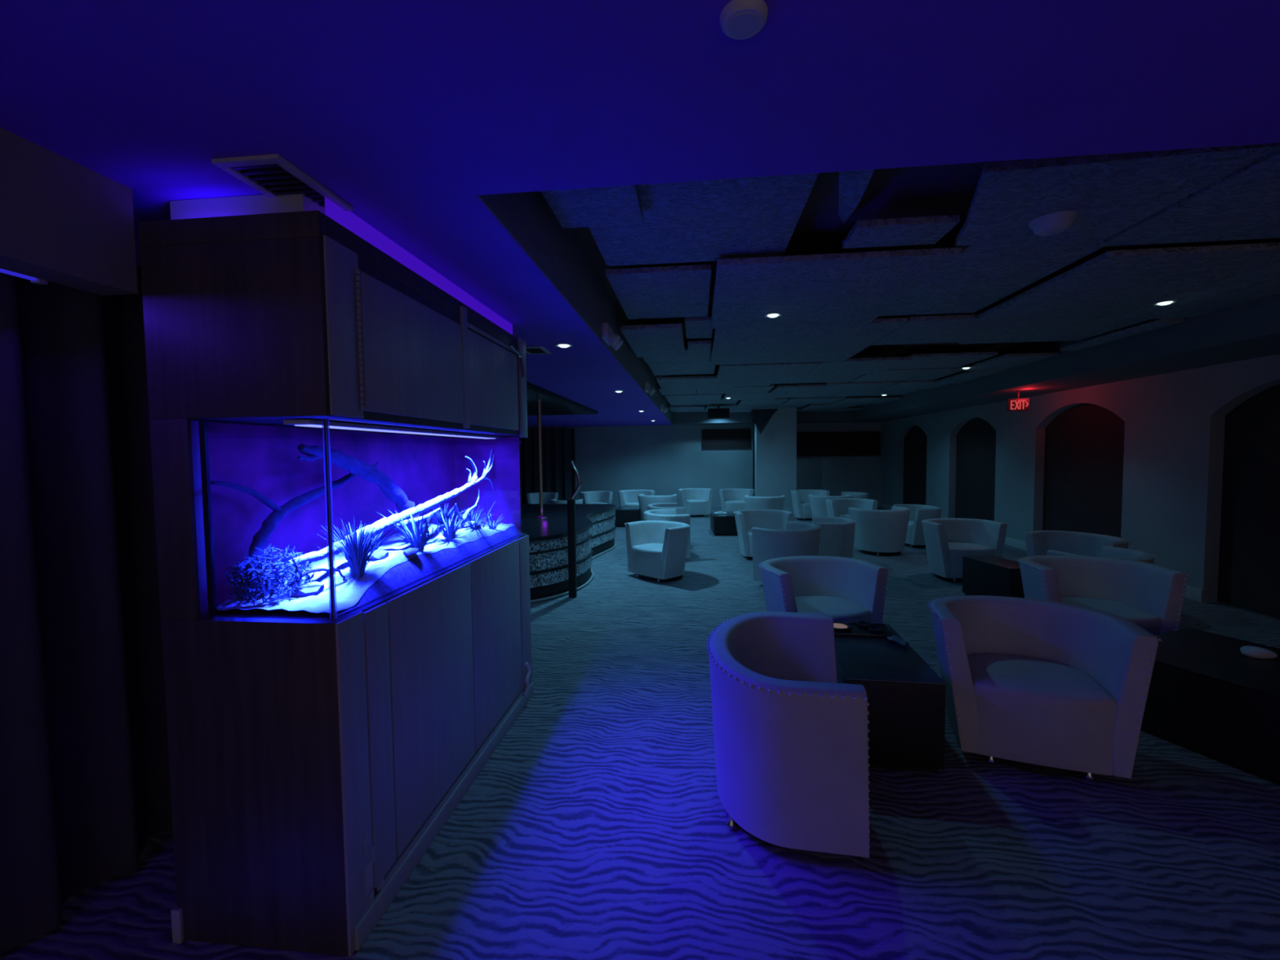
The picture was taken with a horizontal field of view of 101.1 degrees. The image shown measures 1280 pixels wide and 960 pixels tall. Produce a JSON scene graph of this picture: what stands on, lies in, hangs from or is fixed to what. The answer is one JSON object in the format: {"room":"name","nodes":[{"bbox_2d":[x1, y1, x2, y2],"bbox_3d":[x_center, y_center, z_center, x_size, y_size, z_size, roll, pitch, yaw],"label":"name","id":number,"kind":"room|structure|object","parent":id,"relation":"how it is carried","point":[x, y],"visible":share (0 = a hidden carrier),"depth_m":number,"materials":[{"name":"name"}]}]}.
{"room":"nightclub lounge","nodes":[
{"label":"nightclub lounge","id":0,"kind":"room"},
{"bbox_2d":[0,127,137,295],"bbox_3d":[-1.820,-0.606,-0.615,0.120,0.310,4.450,0,3,6],"label":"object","id":1,"kind":"structure","parent":0,"point":[63,221],"depth_m":1.41,"materials":[{"name":"beige paint"}]},
{"bbox_2d":[0,268,48,284],"bbox_3d":[-1.876,-0.597,1.008,0.070,0.068,1.200,0,3,6],"label":"tube light","id":2,"kind":"object","parent":1,"relation":"attached to","point":[33,280],"visible":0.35,"depth_m":1.56,"materials":[{"name":"white plastic"}]},
{"bbox_2d":[0,0,1279,427],"bbox_3d":[0.213,-1.331,6.002,11.550,0.440,18.100,0,3,6],"label":"ceiling","id":3,"kind":"structure","parent":0,"point":[407,112],"depth_m":1.22,"materials":[{"name":"paint"}]},
{"bbox_2d":[211,153,353,211],"bbox_3d":[-1.046,-0.872,1.568,0.197,0.012,0.311,0,3,6],"label":"ceiling vent","id":4,"kind":"object","parent":3,"relation":"in","point":[273,175],"visible":0.75,"depth_m":1.51,"materials":[{"name":"metal"}]},
{"bbox_2d":[525,346,551,354],"bbox_3d":[-0.805,-0.997,4.054,0.180,0.012,0.260,0,3,6],"label":"ceiling vent","id":5,"kind":"object","parent":3,"relation":"in","point":[529,349],"visible":0.8,"depth_m":4.04,"materials":[{"name":"metal"}]},
{"bbox_2d":[526,381,597,415],"bbox_3d":[-2.561,-1.152,8.022,3.100,0.058,4.200,0,3,6],"label":"canopy","id":6,"kind":"object","parent":3,"relation":"attached to","point":[552,403],"visible":0.27,"depth_m":7.99,"materials":[{"name":"black"}]},
{"bbox_2d":[555,342,573,347],"bbox_3d":[-0.561,-0.988,3.888,0.132,0.019,0.132,0,3,6],"label":"recessed light","id":7,"kind":"object","parent":3,"relation":"in","point":[559,344],"visible":1,"depth_m":3.86,"materials":[{"name":"white plastic"}]},
{"bbox_2d":[476,191,671,423],"bbox_3d":[0.169,-1.428,7.952,0.006,0.438,12.727,0,3,6],"label":"ceiling soffit side","id":8,"kind":"structure","parent":3,"relation":"attached to","point":[558,253],"depth_m":2.77,"materials":[{"name":"grey paint"}]},
{"bbox_2d":[601,322,622,351],"bbox_3d":[-0.199,-1.052,3.896,0.128,0.160,0.280,0,3,6],"label":"emergency light","id":9,"kind":"object","parent":8,"relation":"attached to","point":[608,335],"visible":1,"depth_m":3.79,"materials":[{"name":"white plastic"}]},
{"bbox_2d":[644,382,655,395],"bbox_3d":[0.138,-1.210,7.024,0.128,0.160,0.280,0,3,6],"label":"emergency light","id":10,"kind":"object","parent":8,"relation":"attached to","point":[651,390],"visible":1,"depth_m":6.92,"materials":[{"name":"white plastic"}]},
{"bbox_2d":[660,404,667,413],"bbox_3d":[0.463,-1.364,10.052,0.128,0.160,0.280,0,3,6],"label":"emergency light","id":11,"kind":"object","parent":8,"relation":"attached to","point":[664,410],"visible":1,"depth_m":9.94,"materials":[{"name":"white plastic"}]},
{"bbox_2d":[720,0,768,39],"bbox_3d":[0.193,-0.853,0.978,0.088,0.018,0.088,0,3,6],"label":"ceiling speaker","id":12,"kind":"object","parent":3,"relation":"attached to","point":[740,20],"visible":1,"depth_m":0.96,"materials":[{"name":"white plastic"}]},
{"bbox_2d":[728,12,759,37],"bbox_3d":[0.193,-0.845,0.979,0.058,0.002,0.058,0,3,6],"label":"grille","id":13,"kind":"object","parent":12,"relation":"attached to","point":[740,24],"depth_m":0.98,"materials":[{"name":"grey paint"}]},
{"bbox_2d":[541,142,1279,412],"bbox_3d":[2.554,-1.503,7.670,4.718,0.110,12.658,0,3,6],"label":"ceiling panels","id":14,"kind":"object","parent":3,"relation":"attached to","point":[829,304],"visible":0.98,"depth_m":3.14,"materials":[{"name":"paint"}]},
{"bbox_2d":[707,405,729,418],"bbox_3d":[1.791,-1.550,12.015,0.480,0.290,0.280,0,3,6],"label":"projector","id":15,"kind":"object","parent":14,"relation":"hanging from","point":[713,413],"visible":1,"depth_m":11.88,"materials":[{"name":"plastic"}]},
{"bbox_2d":[751,408,777,434],"bbox_3d":[2.977,-1.387,12.515,0.650,0.610,0.230,0,3,6],"label":"panel","id":16,"kind":"object","parent":14,"relation":"hanging from","point":[762,417],"visible":1,"depth_m":12.49,"materials":[{"name":"grey paint"}]},
{"bbox_2d":[764,312,782,317],"bbox_3d":[1.015,-1.251,4.017,0.132,0.019,0.132,0,3,6],"label":"recessed light","id":17,"kind":"object","parent":14,"relation":"attached to","point":[770,314],"visible":1,"depth_m":3.99,"materials":[{"name":"white plastic"}]},
{"bbox_2d":[1028,210,1077,235],"bbox_3d":[1.906,-1.171,2.434,0.180,0.062,0.180,0,3,6],"label":"smoke detector","id":18,"kind":"object","parent":14,"relation":"attached to","point":[1052,224],"visible":1,"depth_m":2.39,"materials":[{"name":"white plastic"}]},
{"bbox_2d":[1152,299,1177,305],"bbox_3d":[3.884,-1.306,3.897,0.132,0.019,0.132,0,3,6],"label":"recessed light","id":19,"kind":"object","parent":14,"relation":"attached to","point":[1170,301],"visible":0.99,"depth_m":3.88,"materials":[{"name":"glass"}]},
{"bbox_2d":[573,159,1279,406],"bbox_3d":[0.221,-1.595,6.089,11.550,0.080,18.300,0,3,6],"label":"ceiling recess","id":20,"kind":"object","parent":3,"relation":"in","point":[948,189],"depth_m":2.95,"materials":[{"name":"brown"}]},
{"bbox_2d":[838,168,874,223],"bbox_3d":[0.947,-1.307,2.233,0.194,0.132,0.944,0,3,20],"label":"flap","id":21,"kind":"object","parent":20,"relation":"hanging from","point":[853,184],"visible":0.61,"depth_m":2.29,"materials":[{"name":"paint"}]},
{"bbox_2d":[1006,390,1029,411],"bbox_3d":[5.130,-1.077,7.145,0.258,0.286,0.040,0,3,14],"label":"exit sign","id":22,"kind":"object","parent":3,"relation":"hanging from","point":[1017,404],"visible":1,"depth_m":7.13,"materials":[{"name":"red"}]},
{"bbox_2d":[0,507,1279,959],"bbox_3d":[0.301,1.291,6.226,11.650,0.100,18.300,0,3,6],"label":"floor","id":23,"kind":"structure","parent":0,"point":[595,828],"depth_m":2.04,"materials":[{"name":"carpet"}]},
{"bbox_2d":[0,266,173,953],"bbox_3d":[-2.054,0.360,1.045,0.151,2.280,4.600,0,3,6],"label":"drape","id":24,"kind":"object","parent":23,"relation":"on","point":[85,786],"visible":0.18,"depth_m":1.84,"materials":[{"name":"grey fabric"}]},
{"bbox_2d":[138,193,533,956],"bbox_3d":[-1.095,0.259,2.498,0.640,2.358,1.819,0,3,6],"label":"tall cabinet","id":25,"kind":"object","parent":23,"relation":"on","point":[313,766],"visible":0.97,"depth_m":1.65,"materials":[{"name":"brown wood"}]},
{"bbox_2d":[138,210,519,436],"bbox_3d":[-1.122,-0.529,2.467,0.585,0.593,1.807,0,3,6],"label":"hood","id":26,"kind":"object","parent":25,"relation":"attached to","point":[249,319],"depth_m":1.59,"materials":[{"name":"brown wood"}]},
{"bbox_2d":[190,418,523,622],"bbox_3d":[-1.054,0.082,2.463,0.445,0.613,1.742,0,3,6],"label":"fish tank","id":27,"kind":"object","parent":25,"relation":"in","point":[261,459],"visible":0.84,"depth_m":2.01,"materials":[{"name":"clear glass"}]},
{"bbox_2d":[216,523,515,613],"bbox_3d":[-1.054,0.311,2.475,0.420,0.118,1.720,0,3,6],"label":"sand","id":28,"kind":"object","parent":27,"relation":"in","point":[348,592],"visible":0.47,"depth_m":1.87,"materials":[{"name":"sand"}]},
{"bbox_2d":[222,543,315,603],"bbox_3d":[-1.208,0.298,1.756,0.230,0.183,0.241,0,3,6],"label":"coral","id":29,"kind":"object","parent":28,"relation":"on","point":[270,587],"visible":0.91,"depth_m":1.69,"materials":[{"name":"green plant"}]},
{"bbox_2d":[210,472,356,598],"bbox_3d":[-1.263,0.166,1.998,0.068,0.422,0.732,0,3,5],"label":"driftwood","id":30,"kind":"object","parent":28,"relation":"on","point":[260,540],"visible":0.74,"depth_m":1.81,"materials":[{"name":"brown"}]},
{"bbox_2d":[291,581,324,596],"bbox_3d":[-1.113,0.368,1.770,0.084,0.039,0.107,-1,3,-4],"label":"stone","id":31,"kind":"object","parent":28,"relation":"on","point":[312,588],"visible":0.94,"depth_m":1.74,"materials":[{"name":"grey"}]},
{"bbox_2d":[289,555,346,586],"bbox_3d":[-1.078,0.297,1.770,0.020,0.118,0.173,2,4,41],"label":"driftwood","id":32,"kind":"object","parent":28,"relation":"on","point":[311,571],"visible":0.93,"depth_m":1.74,"materials":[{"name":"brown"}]},
{"bbox_2d":[320,516,388,578],"bbox_3d":[-1.022,0.239,1.870,0.217,0.214,0.240,0,3,6],"label":"grass","id":33,"kind":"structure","parent":28,"relation":"on","point":[357,548],"depth_m":1.85,"materials":[{"name":"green plant"}]},
{"bbox_2d":[297,444,426,537],"bbox_3d":[-1.175,0.087,2.246,0.102,0.472,0.698,0,3,15],"label":"driftwood","id":34,"kind":"object","parent":28,"relation":"on","point":[353,464],"visible":0.8,"depth_m":2.23,"materials":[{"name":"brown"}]},
{"bbox_2d":[336,526,408,551],"bbox_3d":[-1.104,0.249,2.158,0.294,0.105,0.283,0,3,6],"label":"plant","id":35,"kind":"object","parent":28,"relation":"on","point":[383,535],"visible":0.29,"depth_m":2.19,"materials":[{"name":"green plant"}]},
{"bbox_2d":[368,549,388,560],"bbox_3d":[-1.032,0.299,2.069,0.077,0.042,0.099,0,3,6],"label":"stone","id":36,"kind":"object","parent":28,"relation":"on","point":[384,554],"visible":0.62,"depth_m":2.04,"materials":[{"name":"grey"}]},
{"bbox_2d":[402,547,419,555],"bbox_3d":[-0.933,0.292,2.153,0.058,0.027,0.081,0,3,6],"label":"stone","id":37,"kind":"object","parent":28,"relation":"on","point":[411,551],"visible":1,"depth_m":2.13,"materials":[{"name":"grey"}]},
{"bbox_2d":[386,520,435,541],"bbox_3d":[-1.095,0.237,2.509,0.312,0.130,0.262,0,3,6],"label":"plant","id":38,"kind":"object","parent":28,"relation":"on","point":[408,526],"visible":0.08,"depth_m":2.50,"materials":[{"name":"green plant"}]},
{"bbox_2d":[377,506,445,552],"bbox_3d":[-1.004,0.214,2.243,0.263,0.207,0.268,0,3,6],"label":"plant","id":39,"kind":"object","parent":28,"relation":"on","point":[416,540],"visible":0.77,"depth_m":2.24,"materials":[{"name":"green plant"}]},
{"bbox_2d":[423,511,469,541],"bbox_3d":[-0.949,0.222,2.580,0.223,0.155,0.278,0,3,6],"label":"plant","id":40,"kind":"object","parent":28,"relation":"on","point":[451,528],"visible":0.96,"depth_m":2.55,"materials":[{"name":"green plant"}]},
{"bbox_2d":[425,503,468,524],"bbox_3d":[-1.061,0.191,2.860,0.306,0.123,0.308,0,3,6],"label":"plant","id":41,"kind":"object","parent":28,"relation":"on","point":[448,515],"visible":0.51,"depth_m":2.84,"materials":[{"name":"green plant"}]},
{"bbox_2d":[455,488,479,528],"bbox_3d":[-0.932,0.178,2.851,0.041,0.238,0.299,0,3,6],"label":"driftwood","id":42,"kind":"object","parent":28,"relation":"on","point":[475,505],"visible":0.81,"depth_m":2.80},
{"bbox_2d":[452,506,494,522],"bbox_3d":[-1.005,0.226,3.165,0.322,0.141,0.311,0,3,6],"label":"plant","id":43,"kind":"object","parent":28,"relation":"on","point":[471,517],"visible":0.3,"depth_m":3.18,"materials":[{"name":"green plant"}]},
{"bbox_2d":[462,512,492,529],"bbox_3d":[-0.895,0.223,2.809,0.167,0.091,0.237,0,3,6],"label":"plant","id":44,"kind":"object","parent":28,"relation":"on","point":[476,526],"visible":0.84,"depth_m":2.80,"materials":[{"name":"green plant"}]},
{"bbox_2d":[482,499,495,527],"bbox_3d":[-0.890,0.200,3.095,0.022,0.188,0.232,0,3,6],"label":"driftwood","id":45,"kind":"object","parent":28,"relation":"on","point":[487,514],"visible":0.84,"depth_m":3.06,"materials":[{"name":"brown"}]},
{"bbox_2d":[481,515,508,529],"bbox_3d":[-0.873,0.249,3.085,0.182,0.099,0.206,0,3,6],"label":"grass","id":46,"kind":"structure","parent":28,"relation":"on","point":[492,526],"depth_m":3.08,"materials":[{"name":"green plant"}]},
{"bbox_2d":[287,449,493,567],"bbox_3d":[-1.024,0.048,2.507,0.082,0.395,1.610,0,3,7],"label":"driftwood","id":47,"kind":"object","parent":27,"relation":"in","point":[387,522],"visible":0.87,"depth_m":2.34,"materials":[{"name":"wood"}]},
{"bbox_2d":[337,526,520,616],"bbox_3d":[-0.869,0.339,2.456,0.061,0.074,1.720,0,3,6],"label":"sand","id":48,"kind":"object","parent":27,"relation":"on","point":[420,566],"visible":1,"depth_m":2.17,"materials":[{"name":"sand"}]},
{"bbox_2d":[283,419,499,439],"bbox_3d":[-0.990,-0.220,2.442,0.090,0.017,1.600,0,3,6],"label":"light bar","id":49,"kind":"object","parent":25,"relation":"attached to","point":[306,423],"visible":1,"depth_m":2.03,"materials":[{"name":"white plastic"}]},
{"bbox_2d":[526,492,558,503],"bbox_3d":[-2.372,0.631,12.836,0.756,0.620,0.554,-1,3,-11],"label":"barrel chair","id":50,"kind":"object","parent":23,"relation":"on","point":[532,498],"visible":0.29,"depth_m":12.96,"materials":[{"name":"white leather"}]},
{"bbox_2d":[550,498,582,503],"bbox_3d":[-1.620,0.713,11.527,0.693,0.569,0.509,0,3,6],"label":"barrel chair","id":51,"kind":"object","parent":23,"relation":"on","point":[553,500],"visible":0.18,"depth_m":11.34,"materials":[{"name":"white leather"}]},
{"bbox_2d":[520,503,617,603],"bbox_3d":[-2.068,0.866,7.310,3.112,0.690,4.012,0,3,6],"label":"bar counter","id":52,"kind":"object","parent":23,"relation":"on","point":[595,528],"visible":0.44,"depth_m":6.18,"materials":[{"name":"black"}]},
{"bbox_2d":[536,399,546,518],"bbox_3d":[-1.359,-0.286,7.181,0.150,1.610,0.150,0,3,6],"label":"pole","id":53,"kind":"object","parent":52,"relation":"on","point":[539,401],"visible":1,"depth_m":7.16,"materials":[{"name":"gold metal"}]},
{"bbox_2d":[567,460,581,597],"bbox_3d":[-0.705,0.533,5.711,0.147,1.486,0.078,0,3,6],"label":"handrail","id":54,"kind":"object","parent":23,"relation":"on","point":[571,536],"visible":1,"depth_m":5.69,"materials":[{"name":"black"}]},
{"bbox_2d":[578,490,612,504],"bbox_3d":[-1.105,0.608,12.804,0.782,0.642,0.574,-2,3,-31],"label":"barrel chair","id":55,"kind":"object","parent":23,"relation":"on","point":[597,496],"visible":0.35,"depth_m":12.92,"materials":[{"name":"white leather"}]},
{"bbox_2d":[615,506,641,527],"bbox_3d":[-0.227,0.797,11.565,0.504,0.370,0.854,0,3,6],"label":"table","id":56,"kind":"object","parent":23,"relation":"on","point":[624,514],"visible":0.66,"depth_m":11.15,"materials":[{"name":"black"}]},
{"bbox_2d":[617,489,654,506],"bbox_3d":[-0.086,0.595,12.331,0.844,0.694,0.620,-1,3,-5],"label":"barrel chair","id":57,"kind":"object","parent":23,"relation":"on","point":[627,497],"visible":0.35,"depth_m":12.45,"materials":[{"name":"white leather"}]},
{"bbox_2d":[624,520,689,582],"bbox_3d":[0.261,0.885,6.632,0.608,0.672,0.838,-3,4,-43],"label":"barrel chair","id":58,"kind":"object","parent":23,"relation":"on","point":[656,550],"visible":1,"depth_m":6.43,"materials":[{"name":"white leather"}]},
{"bbox_2d":[637,493,677,520],"bbox_3d":[0.363,0.653,11.217,0.827,0.679,0.606,0,3,12],"label":"barrel chair","id":59,"kind":"object","parent":23,"relation":"on","point":[643,500],"visible":0.34,"depth_m":10.98,"materials":[{"name":"white leather"}]},
{"bbox_2d":[647,502,684,514],"bbox_3d":[0.433,0.765,8.783,0.620,0.694,0.844,-1,3,-6],"label":"barrel chair","id":60,"kind":"object","parent":23,"relation":"on","point":[679,510],"visible":0.21,"depth_m":8.58,"materials":[{"name":"white leather"}]},
{"bbox_2d":[644,508,690,557],"bbox_3d":[0.379,0.816,7.767,0.628,0.694,0.865,-1,3,-11],"label":"barrel chair","id":61,"kind":"object","parent":23,"relation":"on","point":[669,514],"visible":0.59,"depth_m":7.46,"materials":[{"name":"white leather"}]},
{"bbox_2d":[678,488,713,516],"bbox_3d":[1.359,0.556,13.031,0.818,0.672,0.600,-1,3,-8],"label":"barrel chair","id":62,"kind":"object","parent":23,"relation":"on","point":[697,502],"visible":0.91,"depth_m":12.82,"materials":[{"name":"white leather"}]},
{"bbox_2d":[710,511,737,535],"bbox_3d":[1.635,0.841,10.270,0.464,0.370,0.804,0,3,3],"label":"table","id":63,"kind":"object","parent":23,"relation":"on","point":[720,524],"visible":0.73,"depth_m":9.88,"materials":[{"name":"black"}]},
{"bbox_2d":[714,511,727,514],"bbox_3d":[1.581,0.635,10.335,0.240,0.036,0.240,0,3,6],"label":"tray","id":64,"kind":"object","parent":63,"relation":"on","point":[718,512],"visible":1,"depth_m":10.27,"materials":[{"name":"white plastic"}]},
{"bbox_2d":[719,488,754,511],"bbox_3d":[2.352,0.561,12.723,0.818,0.672,0.600,0,3,18],"label":"barrel chair","id":65,"kind":"object","parent":23,"relation":"on","point":[731,500],"visible":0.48,"depth_m":12.59,"materials":[{"name":"white leather"}]},
{"bbox_2d":[733,509,795,559],"bbox_3d":[1.819,0.805,7.830,0.847,0.679,0.614,-1,3,-1],"label":"barrel chair","id":66,"kind":"object","parent":23,"relation":"on","point":[745,520],"visible":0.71,"depth_m":7.88,"materials":[{"name":"white leather"}]},
{"bbox_2d":[744,494,785,510],"bbox_3d":[2.538,0.658,10.730,0.818,0.672,0.600,0,3,18],"label":"barrel chair","id":67,"kind":"object","parent":23,"relation":"on","point":[777,503],"visible":0.4,"depth_m":10.47,"materials":[{"name":"white leather"}]},
{"bbox_2d":[751,520,821,583],"bbox_3d":[1.752,0.882,6.147,0.865,0.694,0.628,-3,4,-43],"label":"barrel chair","id":68,"kind":"object","parent":23,"relation":"on","point":[798,539],"visible":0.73,"depth_m":5.88,"materials":[{"name":"white leather"}]},
{"bbox_2d":[706,611,870,857],"bbox_3d":[0.626,1.069,2.323,0.654,0.723,0.964,0,3,12],"label":"barrel chair","id":69,"kind":"object","parent":23,"relation":"on","point":[792,756],"visible":1,"depth_m":1.95,"materials":[{"name":"leather"}]},
{"bbox_2d":[791,489,829,520],"bbox_3d":[3.888,0.573,12.155,0.818,0.672,0.600,-1,3,-5],"label":"barrel chair","id":70,"kind":"object","parent":23,"relation":"on","point":[800,498],"visible":0.62,"depth_m":11.96,"materials":[{"name":"white leather"}]},
{"bbox_2d":[758,555,888,623],"bbox_3d":[1.334,0.984,3.994,0.888,0.712,0.644,-1,3,-11],"label":"barrel chair","id":71,"kind":"object","parent":23,"relation":"on","point":[847,589],"visible":0.62,"depth_m":3.94,"materials":[{"name":"white leather"}]},
{"bbox_2d":[808,493,852,521],"bbox_3d":[3.881,0.643,10.737,0.818,0.672,0.600,0,3,12],"label":"barrel chair","id":72,"kind":"object","parent":23,"relation":"on","point":[817,503],"visible":0.37,"depth_m":10.56,"materials":[{"name":"white leather"}]},
{"bbox_2d":[813,516,856,558],"bbox_3d":[2.605,0.854,7.120,0.575,0.635,0.792,0,3,15],"label":"barrel chair","id":73,"kind":"object","parent":23,"relation":"on","point":[837,536],"visible":0.66,"depth_m":6.80,"materials":[{"name":"white leather"}]},
{"bbox_2d":[825,497,877,518],"bbox_3d":[3.782,0.697,9.523,0.836,0.686,0.613,-1,3,-1],"label":"barrel chair","id":74,"kind":"object","parent":23,"relation":"on","point":[839,508],"visible":0.38,"depth_m":9.58,"materials":[{"name":"white leather"}]},
{"bbox_2d":[840,491,868,498],"bbox_3d":[4.806,0.603,11.804,0.561,0.628,0.764,0,3,12],"label":"barrel chair","id":75,"kind":"object","parent":23,"relation":"on","point":[855,495],"visible":0.2,"depth_m":11.49,"materials":[{"name":"white leather"}]},
{"bbox_2d":[848,506,910,555],"bbox_3d":[3.684,0.772,8.025,0.836,0.686,0.613,-1,3,-8],"label":"barrel chair","id":76,"kind":"object","parent":23,"relation":"on","point":[877,532],"visible":0.98,"depth_m":7.79,"materials":[{"name":"white leather"}]},
{"bbox_2d":[834,623,946,773],"bbox_3d":[1.297,1.166,2.971,0.454,0.450,0.884,0,3,9],"label":"table","id":77,"kind":"object","parent":23,"relation":"on","point":[906,697],"visible":0.63,"depth_m":2.54,"materials":[{"name":"black"}]},
{"bbox_2d":[834,622,896,638],"bbox_3d":[1.289,0.917,3.231,0.470,0.022,0.220,0,3,9],"label":"tray","id":78,"kind":"object","parent":77,"relation":"on","point":[856,632],"visible":0.34,"depth_m":3.16,"materials":[{"name":"black paint"}]},
{"bbox_2d":[833,621,852,632],"bbox_3d":[1.219,0.903,3.238,0.156,0.026,0.156,0,3,6],"label":"dish","id":79,"kind":"object","parent":78,"relation":"on","point":[838,626],"visible":0.73,"depth_m":3.21,"materials":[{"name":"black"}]},
{"bbox_2d":[857,621,871,628],"bbox_3d":[1.393,0.901,3.269,0.084,0.024,0.084,0,3,6],"label":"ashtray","id":80,"kind":"object","parent":78,"relation":"on","point":[863,624],"visible":0.96,"depth_m":3.26,"materials":[{"name":"black"}]},
{"bbox_2d":[887,635,910,647],"bbox_3d":[1.472,0.916,3.003,0.077,0.041,0.153,-1,3,-11],"label":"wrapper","id":81,"kind":"object","parent":77,"relation":"on","point":[895,639],"visible":1,"depth_m":2.98,"materials":[{"name":"grey"}]},
{"bbox_2d":[893,504,941,547],"bbox_3d":[4.577,0.754,8.653,0.574,0.642,0.782,-1,3,-3],"label":"barrel chair","id":82,"kind":"object","parent":23,"relation":"on","point":[915,537],"visible":0.6,"depth_m":8.35,"materials":[{"name":"white leather"}]},
{"bbox_2d":[921,518,1008,582],"bbox_3d":[3.891,0.846,6.431,0.865,0.694,0.628,-1,3,-1],"label":"barrel chair","id":83,"kind":"object","parent":23,"relation":"on","point":[947,540],"visible":0.84,"depth_m":6.28,"materials":[{"name":"white leather"}]},
{"bbox_2d":[962,555,1024,598],"bbox_3d":[3.661,1.038,5.359,0.344,0.420,0.624,-1,3,-7],"label":"table","id":84,"kind":"object","parent":23,"relation":"on","point":[986,575],"visible":0.65,"depth_m":5.29,"materials":[{"name":"black"}]},
{"bbox_2d":[928,595,1161,782],"bbox_3d":[2.001,1.037,2.746,0.892,0.715,0.647,0,3,21],"label":"barrel chair","id":85,"kind":"object","parent":23,"relation":"on","point":[1034,686],"visible":1,"depth_m":2.57,"materials":[{"name":"white leather"}]},
{"bbox_2d":[1023,530,1130,556],"bbox_3d":[4.567,0.903,5.495,0.594,0.657,0.820,-2,3,-26],"label":"barrel chair","id":86,"kind":"object","parent":23,"relation":"on","point":[1037,543],"visible":0.42,"depth_m":5.67,"materials":[{"name":"white leather"}]},
{"bbox_2d":[1046,546,1155,564],"bbox_3d":[4.139,0.958,4.694,0.792,0.635,0.575,-1,3,-14],"label":"barrel chair","id":87,"kind":"object","parent":23,"relation":"on","point":[1110,552],"visible":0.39,"depth_m":4.74,"materials":[{"name":"white leather"}]},
{"bbox_2d":[1017,555,1189,635],"bbox_3d":[3.295,0.966,3.871,0.897,0.719,0.651,0,3,12],"label":"barrel chair","id":88,"kind":"object","parent":23,"relation":"on","point":[1151,596],"visible":0.61,"depth_m":3.83,"materials":[{"name":"white leather"}]},
{"bbox_2d":[1140,627,1279,785],"bbox_3d":[3.295,1.180,2.576,0.844,0.420,1.304,-2,3,-20],"label":"table","id":89,"kind":"object","parent":23,"relation":"on","point":[1206,697],"visible":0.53,"depth_m":2.65,"materials":[{"name":"black"}]},
{"bbox_2d":[1240,645,1277,658],"bbox_3d":[3.345,0.929,2.859,0.141,0.049,0.116,0,3,6],"label":"dish","id":90,"kind":"object","parent":89,"relation":"on","point":[1252,651],"visible":1,"depth_m":2.82,"materials":[{"name":"ceramic"}]},
{"bbox_2d":[527,422,882,507],"bbox_3d":[1.199,-0.610,15.107,11.550,2.800,0.120,0,3,6],"label":"wall","id":91,"kind":"structure","parent":0,"point":[664,460],"depth_m":15.03,"materials":[{"name":"paint"}]},
{"bbox_2d":[499,428,575,503],"bbox_3d":[-3.167,-0.339,15.415,2.600,2.280,0.136,0,3,6],"label":"drape","id":92,"kind":"object","parent":91,"relation":"hanging from","point":[558,475],"visible":0.36,"depth_m":15.34,"materials":[{"name":"grey fabric"}]},
{"bbox_2d":[702,429,750,448],"bbox_3d":[2.427,-1.156,14.849,1.346,0.530,0.055,0,3,6],"label":"wall panel","id":93,"kind":"object","parent":91,"relation":"attached to","point":[712,438],"visible":1,"depth_m":14.84,"materials":[{"name":"black"}]},
{"bbox_2d":[796,431,880,456],"bbox_3d":[5.360,-0.991,14.542,2.450,0.670,0.055,0,3,6],"label":"wall panel","id":94,"kind":"object","parent":91,"relation":"attached to","point":[813,443],"visible":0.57,"depth_m":14.52,"materials":[{"name":"black"}]},
{"bbox_2d":[755,407,796,509],"bbox_3d":[3.465,-0.559,13.597,0.980,2.800,0.800,0,3,6],"label":"column","id":95,"kind":"structure","parent":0,"point":[775,447],"depth_m":13.20,"materials":[{"name":"white paint"}]},
{"bbox_2d":[752,417,755,496],"bbox_3d":[2.887,-0.442,13.363,0.046,2.600,0.046,1,3,29],"label":"conduit","id":96,"kind":"object","parent":95,"relation":"attached to","point":[753,422],"visible":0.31,"depth_m":13.34,"materials":[{"name":"black plastic"}]},
{"bbox_2d":[880,354,1279,619],"bbox_3d":[5.798,-0.181,5.460,0.260,2.800,18.100,0,3,6],"label":"wall","id":97,"kind":"structure","parent":0,"point":[1174,435],"depth_m":5.92,"materials":[{"name":"paint"}]},
{"bbox_2d":[902,425,927,505],"bbox_3d":[6.564,-0.227,12.449,0.025,2.145,1.650,0,3,6],"label":"window","id":98,"kind":"structure","parent":97,"relation":"attached to","point":[915,441],"depth_m":12.55,"materials":[{"name":"grey"}]},
{"bbox_2d":[955,417,995,520],"bbox_3d":[6.276,-0.091,9.768,0.025,2.145,1.650,0,3,6],"label":"alcove","id":99,"kind":"object","parent":97,"relation":"attached to","point":[975,453],"depth_m":9.81,"materials":[{"name":"grey"}]},
{"bbox_2d":[880,502,1202,602],"bbox_3d":[5.675,1.153,5.540,0.015,0.130,18.090,0,3,6],"label":"baseboard","id":100,"kind":"structure","parent":97,"relation":"attached to","point":[1191,593],"depth_m":8.12,"materials":[{"name":"grey paint"}]},
{"bbox_2d":[1042,403,1124,537],"bbox_3d":[5.987,0.044,7.087,0.025,2.145,1.650,0,3,6],"label":"alcove","id":101,"kind":"object","parent":97,"relation":"attached to","point":[1084,444],"depth_m":7.07,"materials":[{"name":"grey"}]},
{"bbox_2d":[1217,383,1279,617],"bbox_3d":[5.699,0.180,4.406,0.025,2.145,1.650,0,3,6],"label":"alcove","id":102,"kind":"object","parent":97,"relation":"attached to","point":[1249,573],"depth_m":4.94,"materials":[{"name":"grey"}]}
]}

